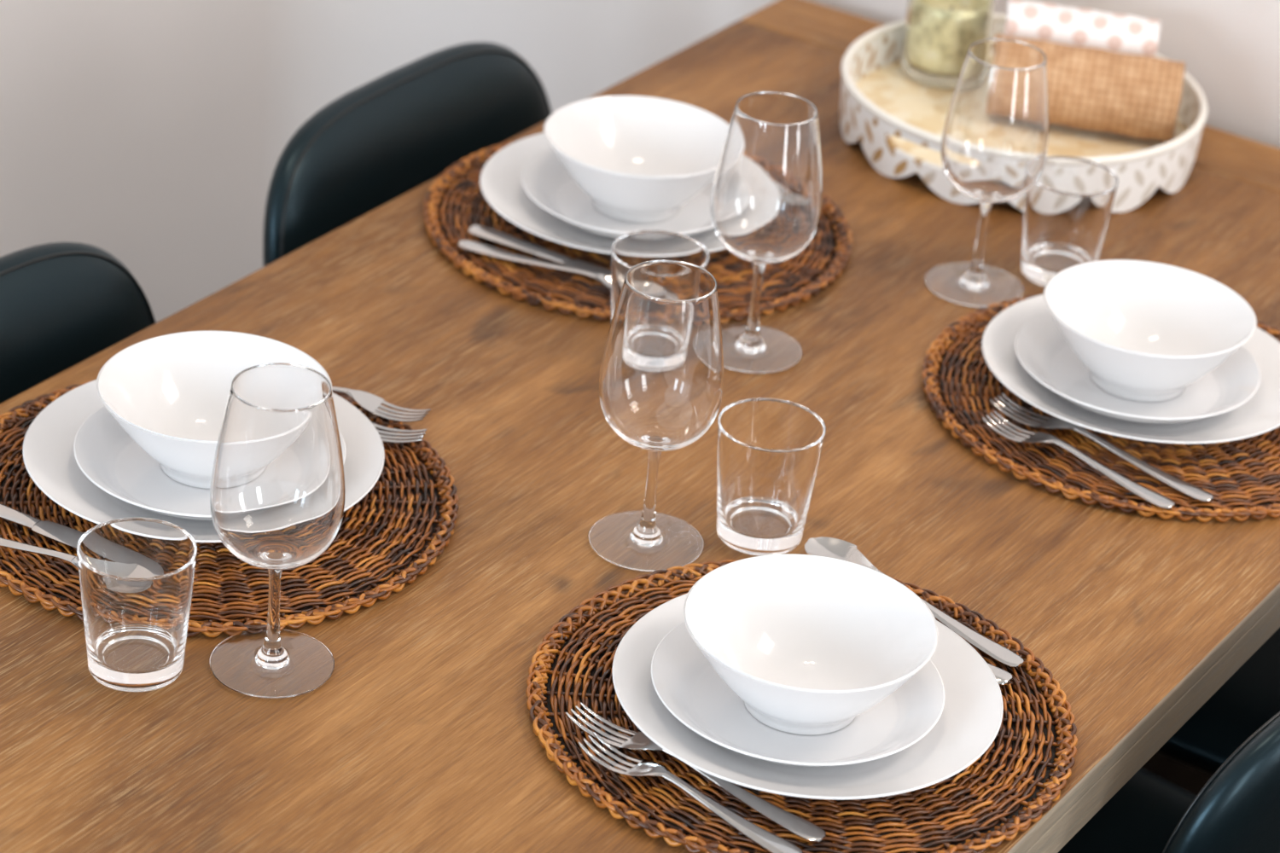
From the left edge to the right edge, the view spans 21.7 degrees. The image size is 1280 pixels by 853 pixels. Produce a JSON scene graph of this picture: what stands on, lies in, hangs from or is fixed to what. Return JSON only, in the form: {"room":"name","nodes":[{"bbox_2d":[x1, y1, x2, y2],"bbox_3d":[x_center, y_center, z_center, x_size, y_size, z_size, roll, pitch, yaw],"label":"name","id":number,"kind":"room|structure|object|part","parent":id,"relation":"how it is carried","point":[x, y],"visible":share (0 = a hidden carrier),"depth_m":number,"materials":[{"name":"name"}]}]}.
{"room":"dining room","nodes":[
{"label":"dining room","id":0,"kind":"room"},
{"bbox_2d":[0,0,269,322],"bbox_3d":[-1.708,-0.253,1.697,0.100,2.620,5.260,21,33,27],"label":"wall","id":1,"kind":"structure","parent":0,"point":[133,130],"depth_m":3.68,"materials":[{"name":"white paint"}]},
{"bbox_2d":[462,0,1279,148],"bbox_3d":[1.252,-0.590,2.803,3.610,2.620,0.100,21,33,27],"label":"wall","id":2,"kind":"structure","parent":0,"point":[578,49],"depth_m":3.65,"materials":[{"name":"white paint"}]},
{"bbox_2d":[261,0,465,267],"bbox_3d":[-0.256,-1.150,3.482,0.226,2.545,0.047,-2,30,-12],"label":"wall","id":3,"kind":"structure","parent":2,"relation":"attached to","point":[320,51],"depth_m":3.88,"materials":[{"name":"white paint"}]},
{"bbox_2d":[1156,752,1212,776],"bbox_3d":[1.081,0.528,3.397,3.498,0.070,0.012,21,33,27],"label":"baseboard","id":4,"kind":"structure","parent":2,"relation":"attached to","point":[1158,753],"depth_m":3.67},
{"bbox_2d":[1141,753,1210,796],"bbox_3d":[-0.317,1.522,1.544,3.710,0.100,5.260,21,33,27],"label":"floor","id":5,"kind":"structure","parent":0,"point":[1192,781],"depth_m":3.65,"materials":[{"name":"brown wood"}]},
{"bbox_2d":[0,241,156,403],"bbox_3d":[-0.395,0.319,2.758,0.501,0.813,0.450,21,33,27],"label":"dining chair","id":6,"kind":"object","parent":5,"relation":"on","point":[62,304],"visible":0.12,"depth_m":2.75,"materials":[{"name":"black leather"}]},
{"bbox_2d":[262,41,552,267],"bbox_3d":[-0.067,0.101,3.207,0.501,0.813,0.450,21,33,27],"label":"dining chair","id":7,"kind":"object","parent":5,"relation":"on","point":[396,132],"visible":0.23,"depth_m":3.10,"materials":[{"name":"black leather"}]},
{"bbox_2d":[0,0,1279,852],"bbox_3d":[0.011,0.344,2.844,0.913,0.750,1.806,21,33,27],"label":"dining table","id":8,"kind":"object","parent":5,"relation":"on","point":[420,737],"visible":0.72,"depth_m":2.56,"materials":[{"name":"brown wood"}]},
{"bbox_2d":[76,517,197,692],"bbox_3d":[-0.347,0.126,2.300,0.081,0.098,0.081,-7,31,-21],"label":"tumbler","id":9,"kind":"object","parent":8,"relation":"on","point":[136,575],"visible":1,"depth_m":2.28,"materials":[{"name":"clear glass"}]},
{"bbox_2d":[0,380,459,638],"bbox_3d":[-0.331,0.052,2.527,0.388,0.009,0.388,5,29,-1],"label":"placemat","id":10,"kind":"object","parent":8,"relation":"on","point":[381,544],"visible":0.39,"depth_m":2.46,"materials":[{"name":"brown wicker"}]},
{"bbox_2d":[0,537,78,568],"bbox_3d":[-0.440,0.090,2.416,0.205,0.013,0.042,17,31,19],"label":"spoon","id":11,"kind":"object","parent":10,"relation":"on","point":[4,543],"visible":0.38,"depth_m":2.41,"materials":[{"name":"silver metal"}]},
{"bbox_2d":[70,557,78,568],"bbox_3d":[-0.378,0.109,2.393,0.067,0.011,0.042,17,31,19],"label":"bowl","id":12,"kind":"object","parent":11,"relation":"on","point":[73,560],"depth_m":2.40,"materials":[{"name":"silver metal"}]},
{"bbox_2d":[0,503,83,548],"bbox_3d":[-0.438,0.074,2.452,0.222,0.006,0.021,19,32,23],"label":"knife","id":13,"kind":"object","parent":10,"relation":"on","point":[63,534],"visible":0.52,"depth_m":2.45,"materials":[{"name":"silver metal"}]},
{"bbox_3d":[-0.489,0.057,2.473,0.105,0.006,0.019,19,32,23],"label":"handle","id":14,"kind":"part","parent":13,"relation":"part of","materials":[{"name":"silver metal"}]},
{"bbox_3d":[-0.392,0.089,2.432,0.117,0.004,0.021,19,32,22],"label":"blade","id":15,"kind":"part","parent":13,"relation":"part of","materials":[{"name":"silver metal"}]},
{"bbox_2d":[22,379,384,542],"bbox_3d":[-0.331,0.028,2.535,0.272,0.026,0.272,-10,32,-26],"label":"dinner plate","id":16,"kind":"object","parent":10,"relation":"on","point":[49,457],"visible":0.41,"depth_m":2.52,"materials":[{"name":"white ceramic"}]},
{"bbox_2d":[73,406,346,520],"bbox_3d":[-0.326,0.026,2.529,0.204,0.025,0.204,-14,34,-30],"label":"plate","id":17,"kind":"object","parent":16,"relation":"on","point":[103,450],"visible":0.28,"depth_m":2.51,"materials":[{"name":"white ceramic"}]},
{"bbox_2d":[96,331,331,488],"bbox_3d":[-0.323,-0.002,2.525,0.176,0.068,0.176,14,30,16],"label":"bowl","id":18,"kind":"object","parent":17,"relation":"on","point":[169,393],"visible":0.58,"depth_m":2.56,"materials":[{"name":"white ceramic"}]},
{"bbox_2d":[331,386,430,422],"bbox_3d":[-0.254,-0.029,2.661,0.180,0.013,0.024,13,30,14],"label":"fork","id":19,"kind":"object","parent":10,"relation":"on","point":[369,402],"visible":0.64,"depth_m":2.65,"materials":[{"name":"silver metal"}]},
{"bbox_3d":[-0.286,-0.036,2.669,0.112,0.013,0.017,13,30,14],"label":"handle","id":20,"kind":"part","parent":19,"relation":"part of","materials":[{"name":"silver metal"}]},
{"bbox_2d":[372,423,427,443],"bbox_3d":[-0.270,-0.010,2.625,0.208,0.013,0.024,10,29,8],"label":"fork","id":21,"kind":"object","parent":10,"relation":"on","point":[403,439],"visible":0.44,"depth_m":2.61,"materials":[{"name":"silver metal"}]},
{"bbox_2d":[209,362,345,698],"bbox_3d":[-0.249,0.070,2.287,0.092,0.223,0.092,8,29,4],"label":"wine glass","id":22,"kind":"object","parent":8,"relation":"on","point":[277,489],"visible":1,"depth_m":2.25,"materials":[{"name":"clear glass"}]},
{"bbox_3d":[-0.255,0.128,2.319,0.022,0.075,0.022,21,33,27],"label":"stem","id":23,"kind":"part","parent":22,"relation":"part of","materials":[{"name":"clear glass"}]},
{"bbox_2d":[209,362,345,570],"bbox_3d":[-0.246,0.034,2.267,0.092,0.140,0.092,21,33,27],"label":"bowl","id":24,"kind":"object","parent":22,"relation":"on","point":[277,489],"depth_m":2.23,"materials":[{"name":"clear glass"}]},
{"bbox_2d":[423,139,852,323],"bbox_3d":[-0.002,-0.183,3.007,0.388,0.009,0.388,-5,30,-17],"label":"placemat","id":25,"kind":"object","parent":8,"relation":"on","point":[464,205],"visible":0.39,"depth_m":2.94,"materials":[{"name":"brown wicker"}]},
{"bbox_2d":[458,239,610,290],"bbox_3d":[-0.068,-0.136,2.887,0.205,0.013,0.042,19,32,23],"label":"spoon","id":26,"kind":"object","parent":25,"relation":"on","point":[472,246],"visible":0.56,"depth_m":2.90,"materials":[{"name":"silver metal"}]},
{"bbox_2d":[594,273,610,290],"bbox_3d":[-0.008,-0.115,2.860,0.067,0.011,0.042,19,32,23],"label":"bowl","id":27,"kind":"object","parent":26,"relation":"on","point":[605,280],"depth_m":2.87,"materials":[{"name":"silver metal"}]},
{"bbox_2d":[467,224,610,276],"bbox_3d":[-0.055,-0.141,2.904,0.222,0.006,0.021,20,32,25],"label":"knife","id":28,"kind":"object","parent":25,"relation":"on","point":[488,234],"visible":0.58,"depth_m":2.92,"materials":[{"name":"silver metal"}]},
{"bbox_3d":[-0.105,-0.159,2.929,0.105,0.006,0.019,20,32,25],"label":"handle","id":29,"kind":"part","parent":28,"relation":"part of","materials":[{"name":"silver metal"}]},
{"bbox_3d":[-0.011,-0.125,2.882,0.117,0.004,0.021,20,32,25],"label":"blade","id":30,"kind":"part","parent":28,"relation":"part of","materials":[{"name":"silver metal"}]},
{"bbox_2d":[479,133,726,254],"bbox_3d":[-0.009,-0.203,3.005,0.272,0.026,0.272,6,29,1],"label":"dinner plate","id":31,"kind":"object","parent":25,"relation":"on","point":[500,180],"visible":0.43,"depth_m":2.98,"materials":[{"name":"white ceramic"}]},
{"bbox_2d":[521,147,714,238],"bbox_3d":[-0.005,-0.207,3.003,0.204,0.025,0.204,9,29,6],"label":"plate","id":32,"kind":"object","parent":31,"relation":"on","point":[544,178],"visible":0.48,"depth_m":2.99,"materials":[{"name":"white ceramic"}]},
{"bbox_2d":[543,95,729,222],"bbox_3d":[-0.001,-0.231,2.991,0.176,0.068,0.176,14,30,16],"label":"bowl","id":33,"kind":"object","parent":32,"relation":"on","point":[638,159],"visible":0.95,"depth_m":3.02,"materials":[{"name":"white ceramic"}]},
{"bbox_2d":[588,259,723,571],"bbox_3d":[0.014,-0.009,2.474,0.092,0.223,0.092,8,29,4],"label":"wine glass","id":34,"kind":"object","parent":8,"relation":"on","point":[661,377],"visible":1,"depth_m":2.43,"materials":[{"name":"clear glass"}]},
{"bbox_3d":[0.008,0.049,2.507,0.022,0.075,0.022,21,33,27],"label":"stem","id":35,"kind":"part","parent":34,"relation":"part of","materials":[{"name":"clear glass"}]},
{"bbox_2d":[599,259,723,451],"bbox_3d":[0.017,-0.045,2.454,0.092,0.140,0.092,21,33,27],"label":"bowl","id":36,"kind":"object","parent":34,"relation":"on","point":[661,377],"depth_m":2.42,"materials":[{"name":"clear glass"}]},
{"bbox_2d":[610,230,709,321],"bbox_3d":[0.013,-0.101,2.769,0.081,0.098,0.081,-7,31,-21],"label":"tumbler","id":37,"kind":"object","parent":8,"relation":"on","point":[629,250],"visible":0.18,"depth_m":2.78,"materials":[{"name":"clear glass"}]},
{"bbox_2d":[710,91,822,373],"bbox_3d":[0.102,-0.162,2.765,0.092,0.223,0.092,8,29,4],"label":"wine glass","id":38,"kind":"object","parent":8,"relation":"on","point":[766,199],"visible":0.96,"depth_m":2.72,"materials":[{"name":"clear glass"}]},
{"bbox_3d":[0.097,-0.104,2.797,0.022,0.075,0.022,21,33,27],"label":"stem","id":39,"kind":"part","parent":38,"relation":"part of","materials":[{"name":"clear glass"}]},
{"bbox_2d":[710,91,822,265],"bbox_3d":[0.106,-0.198,2.745,0.092,0.140,0.092,21,33,27],"label":"bowl","id":40,"kind":"object","parent":38,"relation":"on","point":[766,199],"depth_m":2.71,"materials":[{"name":"clear glass"}]},
{"bbox_2d":[716,397,826,556],"bbox_3d":[0.095,0.041,2.527,0.081,0.098,0.081,-7,31,-21],"label":"tumbler","id":41,"kind":"object","parent":8,"relation":"on","point":[769,450],"visible":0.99,"depth_m":2.51,"materials":[{"name":"clear glass"}]},
{"bbox_2d":[525,558,1077,852],"bbox_3d":[0.113,0.197,2.340,0.388,0.009,0.388,-5,30,-17],"label":"placemat","id":42,"kind":"object","parent":8,"relation":"on","point":[1021,770],"visible":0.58,"depth_m":2.27,"materials":[{"name":"wicker"}]},
{"bbox_2d":[578,732,802,852],"bbox_3d":[0.034,0.245,2.217,0.180,0.013,0.024,25,34,31],"label":"fork","id":43,"kind":"object","parent":42,"relation":"on","point":[772,843],"visible":1,"depth_m":2.21,"materials":[{"name":"silver metal"}]},
{"bbox_3d":[0.060,0.257,2.200,0.112,0.013,0.017,24,34,31],"label":"handle","id":44,"kind":"part","parent":43,"relation":"part of","materials":[{"name":"silver metal"}]},
{"bbox_2d":[565,703,826,842],"bbox_3d":[0.038,0.231,2.242,0.208,0.013,0.024,23,34,29],"label":"fork","id":45,"kind":"object","parent":42,"relation":"on","point":[796,825],"visible":0.92,"depth_m":2.23,"materials":[{"name":"silver metal"}]},
{"bbox_3d":[0.069,0.244,2.223,0.130,0.013,0.017,23,34,29],"label":"handle","id":46,"kind":"part","parent":45,"relation":"part of","materials":[{"name":"silver metal"}]},
{"bbox_2d":[611,593,1003,799],"bbox_3d":[0.115,0.189,2.318,0.272,0.026,0.272,-10,32,-26],"label":"dinner plate","id":47,"kind":"object","parent":42,"relation":"on","point":[970,719],"visible":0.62,"depth_m":2.28,"materials":[{"name":"white ceramic"}]},
{"bbox_2d":[651,621,944,767],"bbox_3d":[0.108,0.186,2.314,0.204,0.025,0.204,-14,34,-30],"label":"plate","id":48,"kind":"object","parent":47,"relation":"on","point":[684,681],"visible":0.58,"depth_m":2.30,"materials":[{"name":"white ceramic"}]},
{"bbox_2d":[682,553,938,735],"bbox_3d":[0.115,0.162,2.302,0.176,0.068,0.176,14,30,16],"label":"bowl","id":49,"kind":"object","parent":48,"relation":"on","point":[809,644],"visible":1,"depth_m":2.33,"materials":[{"name":"white ceramic"}]},
{"bbox_2d":[804,536,1023,667],"bbox_3d":[0.201,0.127,2.457,0.205,0.013,0.042,29,37,36],"label":"spoon","id":50,"kind":"object","parent":42,"relation":"on","point":[822,546],"visible":0.55,"depth_m":2.44,"materials":[{"name":"silver metal"}]},
{"bbox_2d":[804,536,879,571],"bbox_3d":[0.152,0.101,2.497,0.067,0.011,0.042,29,37,36],"label":"bowl","id":51,"kind":"object","parent":50,"relation":"on","point":[822,546],"depth_m":2.51,"materials":[{"name":"silver metal"}]},
{"bbox_3d":[0.225,0.141,2.437,0.138,0.013,0.018,29,37,36],"label":"handle","id":52,"kind":"part","parent":50,"relation":"part of","materials":[{"name":"silver metal"}]},
{"bbox_2d":[986,663,1012,686],"bbox_3d":[0.173,0.144,2.428,0.222,0.006,0.021,23,33,28],"label":"knife","id":53,"kind":"object","parent":42,"relation":"on","point":[1003,677],"visible":0.16,"depth_m":2.38,"materials":[{"name":"silver metal"}]},
{"bbox_2d":[925,38,1048,308],"bbox_3d":[0.306,-0.222,2.908,0.092,0.223,0.092,8,29,4],"label":"wine glass","id":54,"kind":"object","parent":8,"relation":"on","point":[995,136],"visible":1,"depth_m":2.86,"materials":[{"name":"clear glass"}]},
{"bbox_3d":[0.300,-0.164,2.940,0.022,0.075,0.022,21,33,27],"label":"stem","id":55,"kind":"part","parent":54,"relation":"part of","materials":[{"name":"clear glass"}]},
{"bbox_2d":[941,38,1048,204],"bbox_3d":[0.309,-0.258,2.888,0.092,0.140,0.092,21,33,27],"label":"bowl","id":56,"kind":"object","parent":54,"relation":"on","point":[995,136],"depth_m":2.85,"materials":[{"name":"clear glass"}]},
{"bbox_2d":[839,13,1207,212],"bbox_3d":[0.369,-0.307,3.239,0.355,0.062,0.355,21,33,27],"label":"round tray","id":57,"kind":"object","parent":8,"relation":"on","point":[898,120],"visible":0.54,"depth_m":3.19,"materials":[{"name":"white"}]},
{"bbox_2d":[901,0,994,88],"bbox_3d":[0.306,-0.398,3.306,0.085,0.104,0.085,21,33,27],"label":"candle jar","id":58,"kind":"object","parent":57,"relation":"on","point":[939,36],"visible":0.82,"depth_m":3.27,"materials":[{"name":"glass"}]},
{"bbox_2d":[1002,0,1160,57],"bbox_3d":[0.432,-0.383,3.265,0.150,0.054,0.054,9,29,7],"label":"rolled napkin","id":59,"kind":"object","parent":57,"relation":"on","point":[1067,26],"visible":0.69,"depth_m":3.24,"materials":[{"name":"white fabric"}]},
{"bbox_2d":[994,33,1185,141],"bbox_3d":[0.429,-0.328,3.220,0.184,0.078,0.078,9,29,7],"label":"rolled mat","id":60,"kind":"object","parent":57,"relation":"on","point":[1090,89],"visible":0.73,"depth_m":3.19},
{"bbox_2d":[1020,156,1118,286],"bbox_3d":[0.379,-0.180,2.972,0.081,0.098,0.081,3,29,-4],"label":"tumbler","id":61,"kind":"object","parent":8,"relation":"on","point":[1067,209],"visible":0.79,"depth_m":2.95,"materials":[{"name":"clear glass"}]},
{"bbox_2d":[921,293,1279,522],"bbox_3d":[0.429,-0.022,2.789,0.388,0.009,0.388,18,31,21],"label":"placemat","id":62,"kind":"object","parent":8,"relation":"on","point":[1242,476],"visible":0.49,"depth_m":2.70,"materials":[{"name":"brown wicker"}]},
{"bbox_2d":[982,410,1175,508],"bbox_3d":[0.351,0.025,2.666,0.180,0.013,0.024,26,35,33],"label":"fork","id":63,"kind":"object","parent":62,"relation":"on","point":[1157,499],"visible":1,"depth_m":2.66,"materials":[{"name":"silver metal"}]},
{"bbox_3d":[0.377,0.037,2.648,0.112,0.013,0.017,26,35,33],"label":"handle","id":64,"kind":"part","parent":63,"relation":"part of","materials":[{"name":"silver metal"}]},
{"bbox_2d":[990,393,1213,501],"bbox_3d":[0.373,0.015,2.688,0.208,0.013,0.024,26,35,32],"label":"fork","id":65,"kind":"object","parent":62,"relation":"on","point":[1186,488],"visible":0.98,"depth_m":2.68,"materials":[{"name":"silver metal"}]},
{"bbox_3d":[0.403,0.029,2.667,0.130,0.013,0.017,26,35,32],"label":"handle","id":66,"kind":"part","parent":65,"relation":"part of","materials":[{"name":"silver metal"}]},
{"bbox_2d":[981,294,1279,443],"bbox_3d":[0.420,-0.043,2.788,0.272,0.026,0.272,-10,32,-26],"label":"dinner plate","id":67,"kind":"object","parent":62,"relation":"on","point":[1260,414],"visible":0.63,"depth_m":2.75,"materials":[{"name":"white ceramic"}]},
{"bbox_2d":[1014,310,1260,424],"bbox_3d":[0.413,-0.046,2.783,0.204,0.025,0.204,-14,34,-30],"label":"plate","id":68,"kind":"object","parent":67,"relation":"on","point":[1041,348],"visible":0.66,"depth_m":2.77,"materials":[{"name":"white ceramic"}]},
{"bbox_2d":[1043,260,1256,401],"bbox_3d":[0.419,-0.070,2.771,0.176,0.068,0.176,14,30,16],"label":"bowl","id":69,"kind":"object","parent":68,"relation":"on","point":[1143,331],"visible":1,"depth_m":2.80,"materials":[{"name":"white ceramic"}]},
{"bbox_2d":[1057,711,1279,852],"bbox_3d":[0.326,0.419,2.699,0.501,0.813,0.450,26,35,32],"label":"dining chair","id":70,"kind":"object","parent":5,"relation":"on","point":[1237,810],"visible":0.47,"depth_m":2.30,"materials":[{"name":"black leather"}]},
{"bbox_3d":[0.300,0.388,2.708,0.430,0.072,0.450,26,35,32],"label":"seat","id":71,"kind":"part","parent":70,"relation":"part of","materials":[{"name":"black leather"}]},
{"bbox_3d":[0.495,0.323,2.495,0.096,0.420,0.445,26,35,32],"label":"backrest","id":72,"kind":"part","parent":70,"relation":"part of","materials":[{"name":"black leather"}]},
{"bbox_2d":[1157,628,1279,774],"bbox_3d":[0.593,0.228,3.090,0.501,0.813,0.450,21,33,27],"label":"dining chair","id":73,"kind":"object","parent":5,"relation":"on","point":[1250,697],"visible":0.11,"depth_m":2.92,"materials":[{"name":"black leather"}]}
]}

